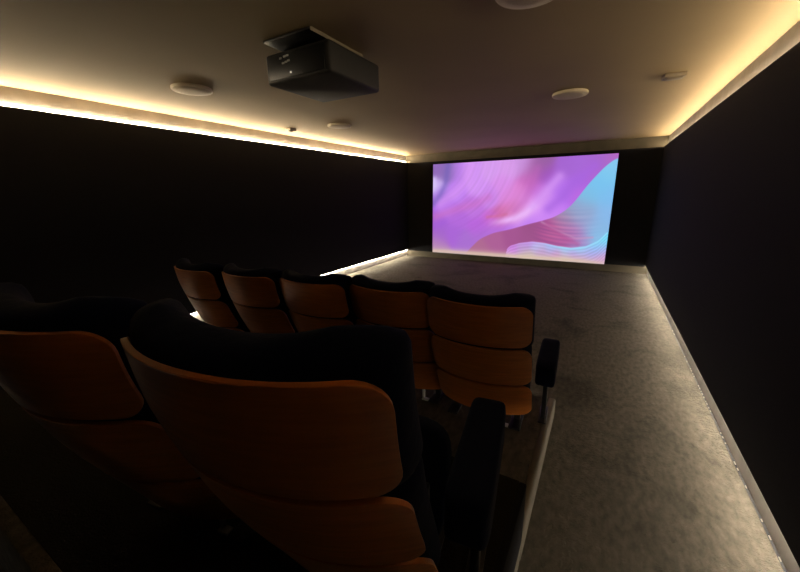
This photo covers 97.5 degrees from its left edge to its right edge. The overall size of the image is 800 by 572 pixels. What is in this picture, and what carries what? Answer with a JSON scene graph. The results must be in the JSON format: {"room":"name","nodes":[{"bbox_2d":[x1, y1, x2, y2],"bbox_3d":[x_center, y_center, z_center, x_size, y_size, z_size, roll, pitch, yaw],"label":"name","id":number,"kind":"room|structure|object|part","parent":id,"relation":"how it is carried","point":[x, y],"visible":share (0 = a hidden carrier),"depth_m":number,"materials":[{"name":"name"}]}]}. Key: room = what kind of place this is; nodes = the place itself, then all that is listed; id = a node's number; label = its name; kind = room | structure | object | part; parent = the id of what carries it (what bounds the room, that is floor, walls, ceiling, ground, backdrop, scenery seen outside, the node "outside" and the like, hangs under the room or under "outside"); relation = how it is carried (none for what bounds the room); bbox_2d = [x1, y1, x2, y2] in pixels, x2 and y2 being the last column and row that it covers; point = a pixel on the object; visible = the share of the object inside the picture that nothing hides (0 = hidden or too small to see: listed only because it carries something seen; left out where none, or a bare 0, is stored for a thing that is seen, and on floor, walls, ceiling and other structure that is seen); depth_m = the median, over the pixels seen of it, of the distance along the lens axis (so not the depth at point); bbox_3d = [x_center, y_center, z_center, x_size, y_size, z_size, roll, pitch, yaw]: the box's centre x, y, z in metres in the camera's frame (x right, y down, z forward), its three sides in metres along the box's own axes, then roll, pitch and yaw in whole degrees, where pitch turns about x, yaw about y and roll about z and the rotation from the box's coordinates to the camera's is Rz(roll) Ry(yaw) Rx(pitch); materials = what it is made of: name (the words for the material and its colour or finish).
{"room":"home theater","nodes":[
{"label":"home theater","id":0,"kind":"room"},
{"bbox_2d":[0,105,407,313],"bbox_3d":[-1.946,-1.041,5.408,0.070,2.177,8.620,7,17,29],"label":"wall","id":1,"kind":"structure","parent":0,"point":[89,206],"depth_m":4.02,"materials":[{"name":"black fabric"}]},
{"bbox_2d":[5,105,365,156],"bbox_3d":[-1.974,-2.095,5.132,0.012,0.014,8.570,7,17,29],"label":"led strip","id":2,"kind":"object","parent":1,"relation":"attached to","point":[5,105],"visible":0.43,"depth_m":3.87,"materials":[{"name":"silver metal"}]},
{"bbox_2d":[0,85,405,161],"bbox_3d":[-2.021,-2.146,5.152,0.100,0.233,8.620,7,17,29],"label":"crown molding","id":3,"kind":"structure","parent":1,"relation":"attached to","point":[9,96],"depth_m":3.88,"materials":[{"name":"paint"}]},
{"bbox_2d":[191,250,406,320],"bbox_3d":[-1.984,0.048,5.726,0.100,0.230,8.620,7,17,29],"label":"baseboard","id":4,"kind":"structure","parent":1,"relation":"attached to","point":[349,270],"depth_m":7.73,"materials":[{"name":"paint"}]},
{"bbox_2d":[0,255,783,571],"bbox_3d":[0.354,0.507,4.472,5.475,0.100,8.820,7,17,29],"label":"floor","id":5,"kind":"structure","parent":0,"point":[638,474],"depth_m":2.26,"materials":[{"name":"grey carpet"}]},
{"bbox_2d":[0,386,525,571],"bbox_3d":[-1.182,0.958,1.804,3.280,0.430,1.120,7,17,29],"label":"platform","id":6,"kind":"object","parent":5,"relation":"on","point":[60,512],"visible":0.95,"depth_m":1.28,"materials":[{"name":"black carpet"}]},
{"bbox_2d":[0,282,253,544],"bbox_3d":[-0.732,0.399,1.191,0.613,0.948,0.788,5,16,20],"label":"seat","id":7,"kind":"object","parent":6,"relation":"on","point":[66,364],"visible":0.7,"depth_m":0.78,"materials":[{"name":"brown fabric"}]},
{"bbox_3d":[-0.869,0.186,0.825,0.561,0.233,0.132,5,16,20],"label":"panel","id":8,"kind":"part","parent":7,"relation":"part of","materials":[{"name":"orange wood"}]},
{"bbox_2d":[0,282,153,419],"bbox_3d":[-0.845,0.156,0.882,0.564,0.319,0.237,5,16,20],"label":"cushion","id":9,"kind":"object","parent":7,"relation":"on","point":[66,359],"depth_m":0.75,"materials":[{"name":"brown fabric"}]},
{"bbox_3d":[-0.836,0.416,0.964,0.574,0.255,0.183,5,16,20],"label":"panel","id":10,"kind":"part","parent":7,"relation":"part of","materials":[{"name":"orange wood"}]},
{"bbox_2d":[69,414,200,478],"bbox_3d":[-0.790,0.506,1.104,0.551,0.542,0.357,5,16,20],"label":"lumbar cushion","id":11,"kind":"object","parent":7,"relation":"on","point":[124,446],"depth_m":0.87,"materials":[{"name":"brown fabric"}]},
{"bbox_3d":[-0.788,0.646,1.141,0.580,0.256,0.208,5,16,20],"label":"panel","id":12,"kind":"part","parent":7,"relation":"part of","materials":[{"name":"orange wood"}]},
{"bbox_2d":[120,298,505,571],"bbox_3d":[-0.109,0.442,0.913,0.703,0.948,0.752,5,16,21],"label":"seat","id":13,"kind":"object","parent":6,"relation":"on","point":[318,441],"visible":1,"depth_m":0.55,"materials":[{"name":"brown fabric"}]},
{"bbox_3d":[-0.278,0.222,0.581,0.561,0.233,0.132,5,16,21],"label":"panel","id":14,"kind":"part","parent":13,"relation":"part of","materials":[{"name":"orange wood"}]},
{"bbox_2d":[129,298,422,485],"bbox_3d":[-0.254,0.191,0.638,0.564,0.319,0.237,5,16,21],"label":"cushion","id":15,"kind":"object","parent":13,"relation":"on","point":[333,405],"depth_m":0.51,"materials":[{"name":"brown fabric"}]},
{"bbox_3d":[-0.244,0.452,0.720,0.574,0.255,0.183,5,16,21],"label":"panel","id":16,"kind":"part","parent":13,"relation":"part of","materials":[{"name":"orange wood"}]},
{"bbox_3d":[-0.196,0.682,0.898,0.580,0.256,0.208,5,16,21],"label":"panel","id":17,"kind":"part","parent":13,"relation":"part of","materials":[{"name":"orange wood"}]},
{"bbox_2d":[381,456,440,566],"bbox_3d":[-0.199,0.541,0.860,0.551,0.542,0.357,5,16,21],"label":"lumbar cushion","id":18,"kind":"object","parent":13,"relation":"on","point":[409,534],"depth_m":0.67,"materials":[{"name":"brown fabric"}]},
{"bbox_3d":[-0.093,0.590,1.151,0.510,0.378,0.202,5,16,21],"label":"seat","id":19,"kind":"part","parent":13,"relation":"part of","materials":[{"name":"black fabric"}]},
{"bbox_3d":[0.219,0.480,0.969,0.110,0.149,0.432,5,16,21],"label":"armrest","id":20,"kind":"part","parent":13,"relation":"part of","materials":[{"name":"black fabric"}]},
{"bbox_3d":[0.243,0.702,1.080,0.050,0.350,0.200,5,16,21],"label":"arm post","id":21,"kind":"part","parent":13,"relation":"part of","materials":[{"name":"black metal"}]},
{"bbox_3d":[0.229,1.076,1.004,0.030,0.300,1.120,7,17,29],"label":"panel","id":22,"kind":"part","parent":6,"relation":"part of","materials":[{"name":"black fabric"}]},
{"bbox_3d":[0.232,1.284,1.059,0.028,0.130,1.120,7,17,29],"label":"skirting","id":23,"kind":"part","parent":6,"relation":"part of","materials":[{"name":"white"}]},
{"bbox_2d":[415,388,555,560],"bbox_3d":[-0.606,0.829,2.812,3.280,0.150,1.200,7,17,29],"label":"platform","id":24,"kind":"object","parent":5,"relation":"on","point":[524,450],"visible":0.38,"depth_m":2.12,"materials":[{"name":"grey carpet"}]},
{"bbox_2d":[174,258,249,331],"bbox_3d":[-1.458,0.193,3.127,0.613,0.948,0.788,8,17,32],"label":"seat","id":25,"kind":"object","parent":24,"relation":"on","point":[203,284],"visible":0.55,"depth_m":2.76,"materials":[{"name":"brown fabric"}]},
{"bbox_3d":[-1.655,-0.026,2.795,0.561,0.233,0.132,8,17,32],"label":"panel","id":26,"kind":"part","parent":25,"relation":"part of","materials":[{"name":"orange wood"}]},
{"bbox_2d":[176,258,230,300],"bbox_3d":[-1.619,-0.055,2.846,0.564,0.319,0.237,8,17,32],"label":"backrest","id":27,"kind":"object","parent":25,"relation":"on","point":[204,281],"depth_m":2.70,"materials":[{"name":"brown fabric"}]},
{"bbox_3d":[-1.607,0.205,2.926,0.574,0.255,0.183,8,17,32],"label":"panel","id":28,"kind":"part","parent":25,"relation":"part of","materials":[{"name":"orange wood"}]},
{"bbox_2d":[192,297,249,331],"bbox_3d":[-1.539,0.297,3.055,0.551,0.542,0.357,8,17,32],"label":"lumbar cushion","id":29,"kind":"object","parent":25,"relation":"on","point":[217,311],"depth_m":2.83,"materials":[{"name":"brown fabric"}]},
{"bbox_2d":[221,263,297,332],"bbox_3d":[-0.952,0.243,2.904,0.613,0.948,0.788,7,17,28],"label":"seat","id":30,"kind":"object","parent":24,"relation":"on","point":[256,294],"visible":0.53,"depth_m":2.53,"materials":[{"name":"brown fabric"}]},
{"bbox_3d":[-1.129,0.027,2.559,0.561,0.233,0.132,7,17,28],"label":"panel","id":31,"kind":"part","parent":30,"relation":"part of","materials":[{"name":"orange wood"}]},
{"bbox_2d":[223,263,286,308],"bbox_3d":[-1.097,-0.003,2.612,0.564,0.319,0.237,7,17,28],"label":"backrest","id":32,"kind":"object","parent":30,"relation":"on","point":[260,288],"depth_m":2.48,"materials":[{"name":"brown fabric"}]},
{"bbox_3d":[-1.086,0.258,2.693,0.574,0.255,0.183,7,17,28],"label":"panel","id":33,"kind":"part","parent":30,"relation":"part of","materials":[{"name":"orange wood"}]},
{"bbox_2d":[237,303,297,332],"bbox_3d":[-1.026,0.349,2.826,0.551,0.542,0.357,7,17,28],"label":"lumbar cushion","id":34,"kind":"object","parent":30,"relation":"on","point":[269,318],"depth_m":2.60,"materials":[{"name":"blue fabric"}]},
{"bbox_2d":[279,269,359,331],"bbox_3d":[-0.434,0.295,2.671,0.613,0.948,0.788,7,17,27],"label":"seat","id":35,"kind":"object","parent":24,"relation":"on","point":[313,302],"visible":0.43,"depth_m":2.27,"materials":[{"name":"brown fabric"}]},
{"bbox_3d":[-0.606,0.080,2.323,0.561,0.233,0.132,7,17,27],"label":"panel","id":36,"kind":"part","parent":35,"relation":"part of","materials":[{"name":"orange wood"}]},
{"bbox_3d":[-0.564,0.310,2.457,0.574,0.255,0.183,7,17,27],"label":"panel","id":37,"kind":"part","parent":35,"relation":"part of","materials":[{"name":"orange wood"}]},
{"bbox_2d":[296,312,359,324],"bbox_3d":[-0.505,0.401,2.592,0.551,0.542,0.357,7,17,27],"label":"lumbar cushion","id":38,"kind":"object","parent":35,"relation":"on","point":[350,318],"depth_m":2.31,"materials":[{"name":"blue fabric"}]},
{"bbox_2d":[349,274,443,403],"bbox_3d":[0.079,0.339,2.470,0.613,0.948,0.788,6,16,26],"label":"seat","id":39,"kind":"object","parent":24,"relation":"on","point":[402,305],"visible":0.4,"depth_m":2.10,"materials":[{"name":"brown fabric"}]},
{"bbox_3d":[-0.087,0.124,2.118,0.561,0.233,0.132,6,16,26],"label":"panel","id":40,"kind":"part","parent":39,"relation":"part of","materials":[{"name":"orange wood"}]},
{"bbox_2d":[351,274,434,329],"bbox_3d":[-0.057,0.094,2.173,0.564,0.319,0.237,6,16,26],"label":"cushion","id":41,"kind":"object","parent":39,"relation":"on","point":[402,305],"depth_m":2.06,"materials":[{"name":"brown fabric"}]},
{"bbox_3d":[-0.046,0.355,2.254,0.574,0.255,0.183,6,16,26],"label":"panel","id":42,"kind":"part","parent":39,"relation":"part of","materials":[{"name":"orange wood"}]},
{"bbox_2d":[361,319,435,362],"bbox_3d":[0.010,0.446,2.390,0.551,0.542,0.357,6,16,26],"label":"lumbar cushion","id":43,"kind":"object","parent":39,"relation":"on","point":[420,335],"depth_m":2.15,"materials":[{"name":"brown fabric"}]},
{"bbox_3d":[0.012,0.586,2.427,0.580,0.256,0.208,6,16,26],"label":"panel","id":44,"kind":"part","parent":39,"relation":"part of","materials":[{"name":"orange wood"}]},
{"bbox_2d":[427,284,559,430],"bbox_3d":[0.583,0.417,2.143,0.703,0.948,0.752,6,16,26],"label":"seat","id":45,"kind":"object","parent":24,"relation":"on","point":[481,345],"visible":0.95,"depth_m":1.89,"materials":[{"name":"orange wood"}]},
{"bbox_3d":[0.389,0.192,1.828,0.561,0.233,0.132,6,16,26],"label":"panel","id":46,"kind":"part","parent":45,"relation":"part of","materials":[{"name":"orange wood"}]},
{"bbox_3d":[0.430,0.423,1.963,0.574,0.255,0.183,6,16,26],"label":"panel","id":47,"kind":"part","parent":45,"relation":"part of","materials":[{"name":"orange wood"}]},
{"bbox_2d":[430,284,535,349],"bbox_3d":[0.419,0.163,1.882,0.564,0.319,0.237,6,16,26],"label":"cushion","id":48,"kind":"object","parent":45,"relation":"on","point":[458,319],"depth_m":1.78,"materials":[{"name":"brown fabric"}]},
{"bbox_2d":[435,334,531,388],"bbox_3d":[0.486,0.514,2.099,0.551,0.542,0.357,6,16,26],"label":"lumbar cushion","id":49,"kind":"object","parent":45,"relation":"on","point":[510,367],"depth_m":1.94,"materials":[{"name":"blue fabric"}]},
{"bbox_3d":[0.489,0.654,2.136,0.580,0.256,0.208,6,16,26],"label":"panel","id":50,"kind":"part","parent":45,"relation":"part of","materials":[{"name":"orange wood"}]},
{"bbox_3d":[0.943,0.685,2.275,0.050,0.350,0.200,6,16,26],"label":"arm post","id":51,"kind":"part","parent":45,"relation":"part of","materials":[{"name":"black metal"}]},
{"bbox_3d":[0.914,0.463,2.167,0.110,0.149,0.432,6,16,26],"label":"armrest","id":52,"kind":"part","parent":45,"relation":"part of","materials":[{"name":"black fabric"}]},
{"bbox_2d":[666,317,786,571],"bbox_3d":[2.437,0.842,2.845,0.009,0.007,4.000,7,17,29],"label":"tape","id":53,"kind":"object","parent":5,"relation":"on","point":[733,460],"visible":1,"depth_m":1.99,"materials":[{"name":"glowing white light-emitting plastic"}]},
{"bbox_2d":[0,0,799,155],"bbox_3d":[0.311,-2.007,3.814,5.475,0.100,8.820,7,17,29],"label":"ceiling","id":54,"kind":"structure","parent":0,"point":[455,75],"depth_m":2.48,"materials":[{"name":"paint"}]},
{"bbox_2d":[170,83,212,95],"bbox_3d":[-1.809,-1.705,3.054,0.320,0.030,0.320,7,17,29],"label":"ceiling speaker","id":55,"kind":"object","parent":54,"relation":"attached to","point":[193,89],"visible":1,"depth_m":3.00,"materials":[{"name":"beige plastic"}]},
{"bbox_2d":[285,128,295,131],"bbox_3d":[-1.540,-2.198,4.949,0.100,0.046,0.120,7,17,29],"label":"sensor","id":56,"kind":"object","parent":54,"relation":"attached to","point":[286,129],"visible":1,"depth_m":4.92,"materials":[{"name":"beige plastic"}]},
{"bbox_2d":[263,26,378,101],"bbox_3d":[-0.532,-1.459,2.385,0.540,0.210,0.678,7,17,29],"label":"projector","id":57,"kind":"object","parent":54,"relation":"hanging from","point":[311,63],"visible":1,"depth_m":2.22,"materials":[{"name":"black plastic"}]},
{"bbox_2d":[279,54,289,63],"bbox_3d":[-0.729,-1.430,2.215,0.088,0.047,0.005,7,17,29],"label":"socket","id":58,"kind":"object","parent":57,"relation":"attached to","point":[283,58],"depth_m":2.21,"materials":[{"name":"silver metal"}]},
{"bbox_3d":[-0.651,-1.390,2.187,0.470,0.140,0.010,7,17,29],"label":"panel","id":59,"kind":"part","parent":57,"relation":"part of","materials":[{"name":"black plastic"}]},
{"bbox_2d":[327,123,350,128],"bbox_3d":[-0.823,-2.170,4.766,0.320,0.030,0.320,7,17,29],"label":"ceiling speaker","id":60,"kind":"object","parent":54,"relation":"attached to","point":[331,125],"visible":1,"depth_m":4.71,"materials":[{"name":"beige"}]},
{"bbox_2d":[328,125,349,128],"bbox_3d":[-0.822,-2.162,4.769,0.299,0.012,0.299,7,17,29],"label":"grille","id":61,"kind":"object","parent":60,"relation":"attached to","point":[330,126],"depth_m":4.73,"materials":[{"name":"beige fabric"}]},
{"bbox_2d":[495,0,552,9],"bbox_3d":[0.604,-1.374,1.631,0.320,0.030,0.320,7,17,29],"label":"ceiling speaker","id":62,"kind":"object","parent":54,"relation":"attached to","point":[509,4],"visible":1,"depth_m":1.72,"materials":[{"name":"beige"}]},
{"bbox_2d":[552,88,588,99],"bbox_3d":[1.648,-1.855,3.401,0.320,0.030,0.320,7,17,29],"label":"ceiling speaker","id":63,"kind":"object","parent":54,"relation":"attached to","point":[573,93],"visible":1,"depth_m":3.34,"materials":[{"name":"beige"}]},
{"bbox_2d":[553,91,586,99],"bbox_3d":[1.648,-1.846,3.403,0.299,0.012,0.299,7,17,29],"label":"grille","id":64,"kind":"object","parent":63,"relation":"attached to","point":[560,95],"depth_m":3.37,"materials":[{"name":"beige fabric"}]},
{"bbox_2d":[661,71,687,80],"bbox_3d":[2.265,-1.732,2.903,0.150,0.036,0.120,5,16,21],"label":"smoke detector","id":65,"kind":"object","parent":54,"relation":"attached to","point":[676,75],"visible":1,"depth_m":2.87,"materials":[{"name":"white plastic"}]},
{"bbox_2d":[407,147,663,266],"bbox_3d":[2.465,-1.713,7.763,5.175,2.170,0.060,7,17,29],"label":"wall","id":66,"kind":"structure","parent":0,"point":[638,170],"depth_m":6.78,"materials":[{"name":"black fabric"}]},
{"bbox_2d":[433,153,618,263],"bbox_3d":[2.458,-1.670,7.723,3.781,2.103,0.032,7,17,29],"label":"projection screen","id":67,"kind":"object","parent":66,"relation":"attached to","point":[550,208],"visible":1,"depth_m":7.55,"materials":[{"name":"multicoloured fabric"}]},
{"bbox_2d":[407,250,646,273],"bbox_3d":[2.508,-0.617,8.095,5.275,0.170,0.100,7,17,29],"label":"baseboard","id":68,"kind":"structure","parent":66,"relation":"attached to","point":[576,265],"depth_m":7.75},
{"bbox_2d":[406,135,668,162],"bbox_3d":[2.470,-2.851,7.510,5.275,0.210,0.100,7,17,29],"label":"trim","id":69,"kind":"structure","parent":66,"relation":"attached to","point":[657,141],"depth_m":7.15,"materials":[{"name":"white paint"}]},
{"bbox_2d":[645,42,799,567],"bbox_3d":[2.611,-0.460,2.878,0.070,2.140,8.620,7,17,29],"label":"wall","id":70,"kind":"structure","parent":0,"point":[723,255],"depth_m":2.16,"materials":[{"name":"black paint"}]},
{"bbox_2d":[647,270,799,571],"bbox_3d":[2.686,0.637,3.132,0.100,0.252,8.620,7,17,29],"label":"baseboard","id":71,"kind":"structure","parent":70,"relation":"attached to","point":[777,537],"depth_m":2.00,"materials":[{"name":"paint"}]},
{"bbox_2d":[668,20,799,142],"bbox_3d":[2.649,-1.547,2.560,0.100,0.233,8.620,7,17,29],"label":"trim","id":72,"kind":"structure","parent":70,"relation":"attached to","point":[791,37],"depth_m":2.66,"materials":[{"name":"paint"}]}
]}

